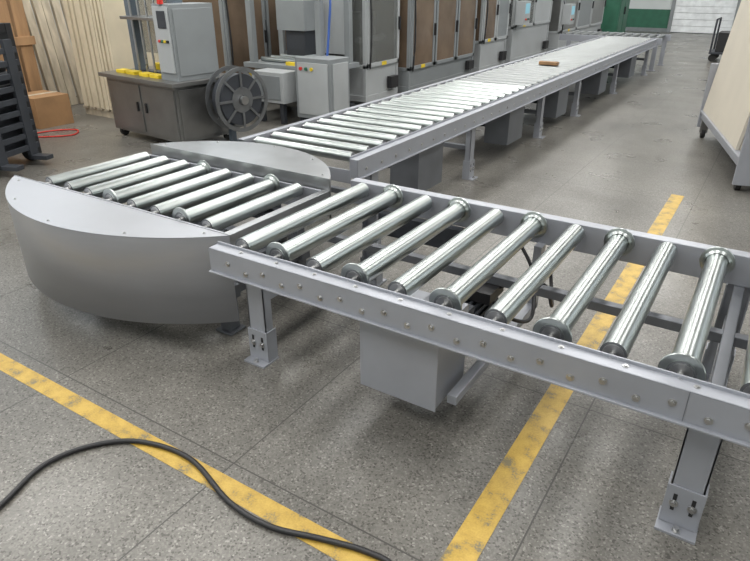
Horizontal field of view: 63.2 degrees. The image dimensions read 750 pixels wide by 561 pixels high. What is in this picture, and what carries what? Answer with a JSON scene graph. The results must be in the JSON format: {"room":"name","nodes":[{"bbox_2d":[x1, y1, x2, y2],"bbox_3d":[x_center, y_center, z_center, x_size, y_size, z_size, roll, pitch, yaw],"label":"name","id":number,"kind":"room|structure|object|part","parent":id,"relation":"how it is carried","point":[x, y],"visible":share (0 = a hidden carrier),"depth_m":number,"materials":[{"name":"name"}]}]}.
{"room":"factory floor","nodes":[
{"label":"factory floor","id":0,"kind":"room"},
{"bbox_2d":[29,0,76,95],"bbox_3d":[-2.470,-6.823,11.608,0.200,5.200,28.400,16,30,29],"label":"wall","id":1,"kind":"structure","parent":0,"point":[29,0],"depth_m":9.02,"materials":[{"name":"beige wood"}]},
{"bbox_2d":[0,31,749,560],"bbox_3d":[3.602,-2.730,9.321,14.600,0.102,28.400,16,30,29],"label":"floor","id":2,"kind":"structure","parent":0,"point":[395,478],"depth_m":2.55,"materials":[{"name":"concrete"}]},
{"bbox_2d":[0,0,42,91],"bbox_3d":[-5.083,-2.835,7.285,0.960,1.900,1.570,16,30,29],"label":"wooden crate","id":3,"kind":"object","parent":2,"relation":"on","point":[12,12],"visible":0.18,"depth_m":7.58,"materials":[{"name":"brown wood"}]},
{"bbox_2d":[0,23,53,171],"bbox_3d":[-3.782,-1.666,5.627,1.143,1.279,0.850,6,27,11],"label":"rack","id":4,"kind":"object","parent":2,"relation":"on","point":[18,132],"visible":1,"depth_m":5.72,"materials":[{"name":"metal"}]},
{"bbox_2d":[27,90,73,128],"bbox_3d":[-4.158,-2.143,7.619,0.530,0.364,0.454,16,30,29],"label":"cardboard box","id":5,"kind":"object","parent":2,"relation":"on","point":[50,109],"visible":0.7,"depth_m":7.48,"materials":[{"name":"brown cardboard"}]},
{"bbox_2d":[22,0,83,104],"bbox_3d":[-4.458,-3.397,8.494,0.356,1.840,0.950,16,30,29],"label":"planks","id":6,"kind":"object","parent":2,"relation":"on","point":[42,11],"visible":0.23,"depth_m":8.47,"materials":[{"name":"brown wood"}]},
{"bbox_2d":[37,129,78,137],"bbox_3d":[-4.115,-1.645,7.002,1.326,0.015,0.473,-16,31,-29],"label":"air hose","id":7,"kind":"object","parent":2,"relation":"on","point":[58,129],"visible":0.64,"depth_m":7.18,"materials":[{"name":"plastic"}]},
{"bbox_2d":[63,0,163,118],"bbox_3d":[-3.299,-2.956,8.024,0.900,1.460,0.924,16,30,29],"label":"curtain","id":8,"kind":"object","parent":2,"relation":"on","point":[100,40],"visible":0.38,"depth_m":7.61,"materials":[{"name":"beige fabric"}]},
{"bbox_2d":[98,0,228,141],"bbox_3d":[-2.304,-2.461,6.668,1.400,1.780,0.840,19,32,34],"label":"machine","id":9,"kind":"object","parent":2,"relation":"on","point":[165,100],"visible":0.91,"depth_m":6.39,"materials":[{"name":"silver metal"}]},
{"bbox_3d":[-2.409,-2.806,6.519,0.670,0.030,0.300,19,32,34],"label":"press plate","id":10,"kind":"part","parent":9,"relation":"part of","materials":[{"name":"silver metal"}]},
{"bbox_2d":[5,141,331,335],"bbox_3d":[-1.174,-0.332,3.632,1.745,0.665,1.565,16,30,29],"label":"turntable","id":11,"kind":"object","parent":2,"relation":"on","point":[146,259],"visible":0.95,"depth_m":3.06,"materials":[{"name":"silver metal"}]},
{"bbox_3d":[-1.074,-0.197,3.579,1.250,0.070,0.640,16,30,29],"label":"frame","id":12,"kind":"part","parent":11,"relation":"part of","materials":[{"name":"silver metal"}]},
{"bbox_2d":[0,438,391,560],"bbox_3d":[-0.573,0.881,1.908,1.615,0.020,0.895,7,27,14],"label":"power cable","id":13,"kind":"object","parent":2,"relation":"on","point":[219,491],"visible":1,"depth_m":2.16,"materials":[{"name":"black plastic"}]},
{"bbox_2d":[163,0,279,76],"bbox_3d":[-1.933,-3.978,9.526,1.470,1.955,2.500,16,30,29],"label":"machine","id":14,"kind":"object","parent":2,"relation":"on","point":[229,16],"visible":0.17,"depth_m":8.50,"materials":[{"name":"metal"}]},
{"bbox_2d":[205,65,267,140],"bbox_3d":[-1.481,-1.857,6.519,0.340,0.830,0.660,22,34,37],"label":"reel","id":15,"kind":"object","parent":2,"relation":"on","point":[236,97],"visible":0.88,"depth_m":6.37,"materials":[{"name":"paint"}]},
{"bbox_2d":[244,0,358,124],"bbox_3d":[-0.938,-3.026,7.670,1.590,1.900,1.150,16,30,29],"label":"machine","id":16,"kind":"object","parent":2,"relation":"on","point":[307,79],"visible":0.78,"depth_m":7.56,"materials":[{"name":"silver metal"}]},
{"bbox_2d":[325,0,400,102],"bbox_3d":[-0.413,-3.508,8.579,1.370,1.955,0.850,16,30,29],"label":"machine","id":17,"kind":"object","parent":2,"relation":"on","point":[372,80],"visible":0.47,"depth_m":8.35,"materials":[{"name":"metal"}]},
{"bbox_3d":[-0.441,-2.975,8.861,1.265,0.350,0.815,16,30,29],"label":"panel","id":18,"kind":"part","parent":17,"relation":"part of","materials":[{"name":"paint"}]},
{"bbox_3d":[-0.442,-2.784,8.960,1.300,0.080,0.850,16,30,29],"label":"frame","id":19,"kind":"part","parent":17,"relation":"part of","materials":[{"name":"paint"}]},
{"bbox_3d":[0.343,-3.588,8.498,0.035,0.170,0.020,16,30,29],"label":"handle","id":20,"kind":"part","parent":17,"relation":"part of","materials":[{"name":"black plastic"}]},
{"bbox_2d":[372,0,477,91],"bbox_3d":[0.459,-4.157,9.888,1.670,1.955,2.250,16,30,29],"label":"machine","id":21,"kind":"object","parent":2,"relation":"on","point":[437,37],"visible":0.6,"depth_m":9.17,"materials":[{"name":"metal"}]},
{"bbox_3d":[0.430,-3.566,10.198,1.565,0.220,2.215,16,30,29],"label":"panel","id":22,"kind":"part","parent":21,"relation":"part of","materials":[{"name":"grey paint"}]},
{"bbox_3d":[0.429,-3.434,10.268,1.600,0.080,2.250,16,30,29],"label":"frame","id":23,"kind":"part","parent":21,"relation":"part of","materials":[{"name":"grey paint"}]},
{"bbox_2d":[238,36,657,209],"bbox_3d":[2.204,-2.544,8.137,1.070,0.622,10.230,16,30,29],"label":"conveyor","id":24,"kind":"object","parent":2,"relation":"on","point":[406,133],"visible":0.97,"depth_m":5.53,"materials":[{"name":"silver metal"}]},
{"bbox_3d":[-0.551,-0.785,4.202,0.930,0.090,0.006,16,30,29],"label":"plate","id":25,"kind":"part","parent":24,"relation":"part of","materials":[{"name":"silver metal"}]},
{"bbox_3d":[1.782,-2.876,8.272,0.050,0.127,10.230,16,30,29],"label":"rail","id":26,"kind":"part","parent":24,"relation":"part of","materials":[{"name":"silver metal"}]},
{"bbox_3d":[2.617,-2.640,7.795,0.081,0.142,10.230,16,30,29],"label":"rail","id":27,"kind":"part","parent":24,"relation":"part of","materials":[{"name":"silver metal"}]},
{"bbox_2d":[539,61,558,65],"bbox_3d":[2.294,-2.869,8.051,0.250,0.040,0.080,16,30,29],"label":"wooden block","id":28,"kind":"object","parent":24,"relation":"on","point":[540,62],"visible":1,"depth_m":8.02,"materials":[{"name":"brown wood"}]},
{"bbox_2d":[208,178,749,544],"bbox_3d":[0.881,0.249,2.469,3.070,0.658,1.190,16,30,29],"label":"conveyor","id":29,"kind":"object","parent":2,"relation":"on","point":[415,343],"visible":1,"depth_m":2.38,"materials":[{"name":"silver metal"}]},
{"bbox_3d":[0.582,0.264,1.951,3.070,0.132,0.076,16,30,29],"label":"rail","id":30,"kind":"part","parent":29,"relation":"part of","materials":[{"name":"silver metal"}]},
{"bbox_3d":[0.399,0.139,2.711,0.230,0.240,0.420,16,30,29],"label":"gear motor","id":31,"kind":"part","parent":29,"relation":"part of","materials":[{"name":"paint"}]},
{"bbox_3d":[1.172,-0.154,2.777,3.070,0.136,0.061,16,30,29],"label":"rail","id":32,"kind":"part","parent":29,"relation":"part of","materials":[{"name":"silver metal"}]},
{"bbox_2d":[472,0,511,71],"bbox_3d":[1.631,-4.781,11.425,1.470,1.705,1.200,16,30,29],"label":"machine","id":33,"kind":"object","parent":2,"relation":"on","point":[491,34],"visible":0.47,"depth_m":11.02,"materials":[{"name":"metal"}]},
{"bbox_3d":[1.601,-4.169,11.750,1.400,0.080,1.200,16,30,29],"label":"frame","id":34,"kind":"part","parent":33,"relation":"part of","materials":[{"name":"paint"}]},
{"bbox_3d":[1.602,-4.383,11.640,1.365,0.400,1.165,16,30,29],"label":"panel","id":35,"kind":"part","parent":33,"relation":"part of","materials":[{"name":"paint"}]},
{"bbox_2d":[504,0,553,62],"bbox_3d":[2.766,-5.464,12.913,1.625,1.605,2.220,16,30,29],"label":"machine","id":36,"kind":"object","parent":2,"relation":"on","point":[524,39],"visible":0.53,"depth_m":12.54,"materials":[{"name":"metal"}]},
{"bbox_3d":[2.843,-5.161,11.764,0.206,0.420,0.340,16,30,29],"label":"control panel","id":37,"kind":"part","parent":36,"relation":"part of","materials":[{"name":"paint"}]},
{"bbox_3d":[2.676,-4.919,13.261,1.400,0.080,2.200,16,30,29],"label":"frame","id":38,"kind":"part","parent":36,"relation":"part of","materials":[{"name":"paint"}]},
{"bbox_3d":[2.677,-5.200,13.117,1.365,0.550,2.165,16,30,29],"label":"panel","id":39,"kind":"part","parent":36,"relation":"part of","materials":[{"name":"paint"}]},
{"bbox_2d":[511,0,606,50],"bbox_3d":[4.704,-6.622,15.527,1.625,1.355,3.720,16,30,29],"label":"machine","id":40,"kind":"object","parent":2,"relation":"on","point":[567,16],"visible":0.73,"depth_m":14.27,"materials":[{"name":"metal"}]},
{"bbox_3d":[4.614,-6.189,15.819,1.400,0.080,3.700,16,30,29],"label":"frame","id":41,"kind":"part","parent":40,"relation":"part of","materials":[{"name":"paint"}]},
{"bbox_3d":[4.378,-6.033,13.814,0.206,0.420,0.340,16,30,29],"label":"control panel","id":42,"kind":"part","parent":40,"relation":"part of","materials":[{"name":"paint"}]},
{"bbox_3d":[4.615,-6.358,15.731,1.365,0.300,3.665,16,30,29],"label":"panel","id":43,"kind":"part","parent":40,"relation":"part of","materials":[{"name":"paint"}]},
{"bbox_2d":[559,30,670,70],"bbox_3d":[4.975,-4.835,12.759,2.000,0.615,1.110,16,30,29],"label":"conveyor","id":44,"kind":"object","parent":2,"relation":"on","point":[581,36],"visible":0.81,"depth_m":12.59,"materials":[{"name":"silver metal"}]},
{"bbox_2d":[600,0,629,32],"bbox_3d":[6.780,-7.923,17.985,1.140,1.500,1.200,16,30,29],"label":"cabinet","id":45,"kind":"object","parent":2,"relation":"on","point":[615,14],"visible":0.51,"depth_m":17.48,"materials":[{"name":"metal"}]},
{"bbox_2d":[708,17,729,61],"bbox_3d":[7.734,-5.261,13.332,0.600,0.869,0.800,16,30,29],"label":"trolley","id":46,"kind":"object","parent":2,"relation":"on","point":[723,36],"visible":0.53,"depth_m":13.21,"materials":[{"name":"metal"}]},
{"bbox_3d":[7.498,-5.418,13.422,0.039,0.669,0.759,16,30,29],"label":"handle","id":47,"kind":"part","parent":46,"relation":"part of","materials":[{"name":"paint"}]},
{"bbox_2d":[697,0,749,189],"bbox_3d":[3.879,-2.057,5.625,1.000,1.981,2.230,8,28,16],"label":"trolley","id":48,"kind":"object","parent":2,"relation":"on","point":[725,106],"visible":1,"depth_m":5.95,"materials":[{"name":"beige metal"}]},
{"bbox_3d":[3.888,-1.338,5.979,0.980,0.140,2.170,8,28,16],"label":"frame","id":49,"kind":"part","parent":48,"relation":"part of","materials":[{"name":"silver metal"}]},
{"bbox_2d":[700,110,740,160],"bbox_3d":[3.879,-1.415,5.944,1.000,0.030,2.170,8,28,16],"label":"shelf","id":50,"kind":"object","parent":48,"relation":"attached to","point":[735,151],"depth_m":5.89,"materials":[{"name":"beige wood"}]},
{"bbox_2d":[629,0,731,27],"bbox_3d":[11.178,-10.390,18.794,14.200,5.200,0.200,16,30,29],"label":"wall","id":51,"kind":"structure","parent":0,"point":[634,4],"depth_m":20.49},
{"bbox_2d":[626,9,670,27],"bbox_3d":[8.625,-9.096,21.113,2.880,0.580,0.010,16,30,29],"label":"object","id":52,"kind":"structure","parent":51,"relation":"attached to","point":[645,18],"depth_m":20.73,"materials":[{"name":"green paint"}]},
{"bbox_2d":[625,27,711,33],"bbox_3d":[11.119,-8.074,19.840,14.200,0.120,0.020,16,30,29],"label":"baseboard","id":53,"kind":"structure","parent":51,"relation":"attached to","point":[627,28],"depth_m":20.81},
{"bbox_2d":[670,0,737,33],"bbox_3d":[10.681,-9.396,19.456,1.800,2.790,0.020,16,30,29],"label":"slats","id":54,"kind":"object","parent":51,"relation":"attached to","point":[726,9],"visible":0.95,"depth_m":19.86,"materials":[{"name":"white paint"}]},
{"bbox_2d":[667,0,740,32],"bbox_3d":[10.670,-9.442,19.414,2.000,2.950,0.120,16,30,29],"label":"frame","id":55,"kind":"object","parent":51,"relation":"attached to","point":[673,1],"visible":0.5,"depth_m":20.17,"materials":[{"name":"grey paint"}]}
]}

